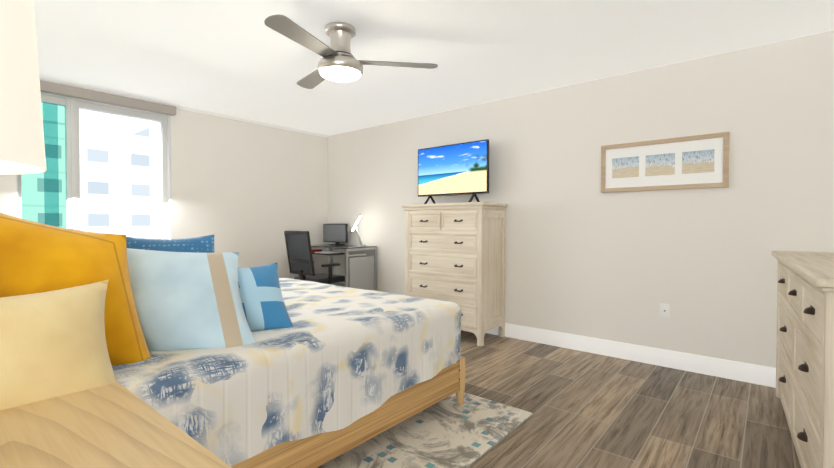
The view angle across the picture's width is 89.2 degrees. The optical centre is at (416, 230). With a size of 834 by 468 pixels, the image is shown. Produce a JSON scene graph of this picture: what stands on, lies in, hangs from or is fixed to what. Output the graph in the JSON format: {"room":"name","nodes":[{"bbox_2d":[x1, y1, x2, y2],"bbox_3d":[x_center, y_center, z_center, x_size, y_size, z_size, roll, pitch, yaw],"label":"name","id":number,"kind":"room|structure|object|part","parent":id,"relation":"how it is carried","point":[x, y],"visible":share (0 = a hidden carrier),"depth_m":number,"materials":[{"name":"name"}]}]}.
{"room":"bedroom","nodes":[
{"label":"bedroom","id":0,"kind":"room"},
{"bbox_2d":[0,109,327,278],"bbox_3d":[-2.748,-0.141,4.752,0.150,2.500,4.250,1,1,40],"label":"wall","id":1,"kind":"structure","parent":0,"point":[250,193],"depth_m":5.33,"materials":[{"name":"white paint"}]},
{"bbox_2d":[16,92,171,238],"bbox_3d":[-3.156,-0.212,4.228,0.150,2.120,1.255,1,1,40],"label":"window","id":2,"kind":"structure","parent":1,"relation":"in","point":[73,106],"depth_m":4.04,"materials":[{"name":"white"}]},
{"bbox_3d":[-3.463,-0.214,3.934,0.015,1.955,0.320,1,1,40],"label":"teal window glass","id":3,"kind":"part","parent":2,"relation":"part of","materials":[{"name":"teal glass"}]},
{"bbox_2d":[41,103,159,134],"bbox_3d":[-5.938,-1.426,2.355,1.700,0.250,8.020,1,1,40],"label":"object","id":4,"kind":"structure","parent":1,"relation":"attached to","point":[88,119],"depth_m":5.30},
{"bbox_2d":[40,80,176,115],"bbox_3d":[-3.336,-1.299,3.840,0.084,0.090,2.122,1,1,40],"label":"shade valance","id":5,"kind":"object","parent":1,"relation":"attached to","point":[79,93],"visible":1,"depth_m":4.13,"materials":[{"name":"beige fabric"}]},
{"bbox_2d":[39,77,328,137],"bbox_3d":[-2.675,-1.373,4.670,0.040,0.031,4.248,1,1,40],"label":"crown molding","id":6,"kind":"structure","parent":1,"relation":"attached to","point":[221,115],"depth_m":4.91,"materials":[{"name":"white"}]},
{"bbox_2d":[33,0,833,135],"bbox_3d":[-0.476,-1.409,2.841,6.060,0.100,4.550,1,1,40],"label":"ceiling","id":7,"kind":"structure","parent":0,"point":[238,58],"depth_m":3.13,"materials":[{"name":"white paint"}]},
{"bbox_2d":[264,14,437,88],"bbox_3d":[-0.624,-1.192,2.853,1.121,0.332,1.157,1,1,40],"label":"ceiling fan","id":8,"kind":"object","parent":7,"relation":"hanging from","point":[338,62],"visible":1,"depth_m":2.76,"materials":[{"name":"silver metal"}]},
{"bbox_2d":[328,30,833,367],"bbox_3d":[0.931,-0.137,4.555,6.060,2.500,0.150,1,1,40],"label":"wall","id":9,"kind":"structure","parent":0,"point":[585,256],"depth_m":3.63,"materials":[{"name":"white paint"}]},
{"bbox_2d":[486,323,775,387],"bbox_3d":[0.876,1.044,4.509,5.759,0.140,0.019,1,1,40],"label":"baseboard","id":10,"kind":"structure","parent":9,"relation":"attached to","point":[742,371],"depth_m":3.58,"materials":[{"name":"white wood"}]},
{"bbox_2d":[660,303,669,317],"bbox_3d":[2.064,0.665,3.522,0.072,0.116,0.008,1,1,40],"label":"electrical outlet","id":11,"kind":"object","parent":9,"relation":"attached to","point":[664,310],"visible":1,"depth_m":3.52,"materials":[{"name":"white plastic"}]},
{"bbox_2d":[601,132,729,192],"bbox_3d":[2.023,-0.550,3.524,0.930,0.420,0.026,1,1,40],"label":"picture","id":12,"kind":"object","parent":9,"relation":"attached to","point":[694,162],"visible":1,"depth_m":3.48,"materials":[{"name":"brown wood"}]},
{"bbox_2d":[612,156,638,177],"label":"photo","id":13,"kind":"object","parent":12,"relation":"attached to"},
{"bbox_2d":[645,153,674,175],"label":"photo","id":14,"kind":"object","parent":12,"relation":"attached to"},
{"bbox_2d":[682,149,713,173],"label":"photo","id":15,"kind":"object","parent":12,"relation":"attached to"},
{"bbox_2d":[460,330,800,467],"bbox_3d":[-0.476,1.191,2.885,6.060,0.100,4.550,1,1,40],"label":"floor","id":16,"kind":"structure","parent":0,"point":[589,410],"depth_m":2.67,"materials":[{"name":"brown wood"}]},
{"bbox_2d":[0,382,230,467],"bbox_3d":[-0.766,0.816,0.773,0.815,0.720,0.601,1,1,40],"label":"nightstand","id":17,"kind":"object","parent":16,"relation":"on","point":[116,425],"visible":1,"depth_m":0.93,"materials":[{"name":"brown wood"}]},
{"bbox_2d":[0,0,46,174],"bbox_3d":[-0.885,-0.055,0.714,0.392,1.023,0.392,1,1,40],"label":"table lamp","id":18,"kind":"object","parent":17,"relation":"on","point":[22,147],"visible":1,"depth_m":0.75,"materials":[{"name":"white fabric"}]},
{"bbox_2d":[284,231,344,283],"bbox_3d":[-1.275,0.547,5.375,0.632,1.102,0.651,1,1,40],"label":"office chair","id":19,"kind":"object","parent":16,"relation":"on","point":[299,254],"visible":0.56,"depth_m":5.16,"materials":[{"name":"black fabric"}]},
{"bbox_2d":[311,214,376,290],"bbox_3d":[-1.113,0.431,5.720,0.970,1.324,0.655,1,1,40],"label":"desk","id":20,"kind":"object","parent":16,"relation":"on","point":[361,273],"visible":0.67,"depth_m":5.57,"materials":[{"name":"silver metal"}]},
{"bbox_2d":[323,224,347,244],"bbox_3d":[-1.137,0.047,5.997,0.500,0.300,0.120,1,1,40],"label":"monitor","id":21,"kind":"object","parent":20,"relation":"on","point":[337,233],"depth_m":5.94,"materials":[{"name":"black plastic"}]},
{"bbox_3d":[-1.113,0.648,5.724,0.970,0.890,0.655,1,1,40],"label":"frame","id":22,"kind":"part","parent":20,"relation":"part of","materials":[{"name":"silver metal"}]},
{"bbox_2d":[350,214,365,246],"bbox_3d":[-0.790,-0.013,5.630,0.268,0.433,0.130,1,1,40],"label":"lamp","id":23,"kind":"object","parent":20,"relation":"on","point":[355,225],"depth_m":5.61,"materials":[{"name":"silver metal"}]},
{"bbox_2d":[317,392,532,467],"bbox_3d":[-0.970,1.137,2.743,2.740,0.011,2.000,1,1,40],"label":"rug","id":24,"kind":"object","parent":16,"relation":"on","point":[448,432],"visible":0.29,"depth_m":2.33,"materials":[{"name":"beige fabric"}]},
{"bbox_2d":[0,213,464,467],"bbox_3d":[-1.246,0.492,2.415,2.040,1.287,2.530,1,1,40],"label":"bed","id":25,"kind":"object","parent":24,"relation":"on","point":[223,357],"visible":0.96,"depth_m":1.70,"materials":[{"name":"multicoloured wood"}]},
{"bbox_2d":[0,280,116,410],"bbox_3d":[-1.180,0.372,1.148,0.620,0.440,0.260,-4,-27,-46],"label":"pillow","id":26,"kind":"object","parent":25,"relation":"on","point":[53,344],"depth_m":1.19,"materials":[{"name":"beige fabric"}]},
{"bbox_2d":[126,234,214,252],"bbox_3d":[-1.265,0.239,2.206,0.552,0.460,0.168,0,-17,-20],"label":"pillow","id":27,"kind":"object","parent":25,"relation":"on","point":[203,244],"depth_m":2.21,"materials":[{"name":"blue fabric"}]},
{"bbox_2d":[112,278,460,465],"bbox_3d":[-1.161,0.677,2.520,2.040,0.454,2.259,1,1,40],"label":"quilt","id":28,"kind":"object","parent":25,"relation":"on","point":[344,357],"depth_m":1.83,"materials":[{"name":"white fabric"}]},
{"bbox_3d":[-1.246,0.562,2.417,2.000,1.147,2.530,1,1,40],"label":"frame","id":29,"kind":"part","parent":25,"relation":"part of","materials":[{"name":"brown wood"}]},
{"bbox_2d":[402,202,507,345],"bbox_3d":[0.390,0.412,4.571,1.040,1.400,0.510,1,1,40],"label":"dresser","id":30,"kind":"object","parent":16,"relation":"on","point":[454,252],"visible":0.9,"depth_m":4.32,"materials":[{"name":"white wood"}]},
{"bbox_2d":[418,139,488,203],"bbox_3d":[0.379,-0.617,4.642,0.930,0.654,0.230,1,1,40],"label":"tv","id":31,"kind":"object","parent":30,"relation":"on","point":[458,169],"visible":0.96,"depth_m":4.59,"materials":[{"name":"black plastic"}]},
{"bbox_2d":[772,251,833,467],"bbox_3d":[2.155,0.659,2.074,0.530,1.010,1.850,1,1,36],"label":"dresser","id":32,"kind":"object","parent":16,"relation":"on","point":[805,347],"visible":1,"depth_m":1.86,"materials":[{"name":"white wood"}]},
{"label":"outside","id":33,"kind":"structure","parent":0,"visible":0},
{"bbox_2d":[21,123,160,238],"bbox_3d":[-32.111,-11.977,39.529,0.300,115.000,160.000,1,1,40],"label":"building","id":34,"kind":"structure","parent":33,"point":[120,183],"depth_m":41.73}
]}

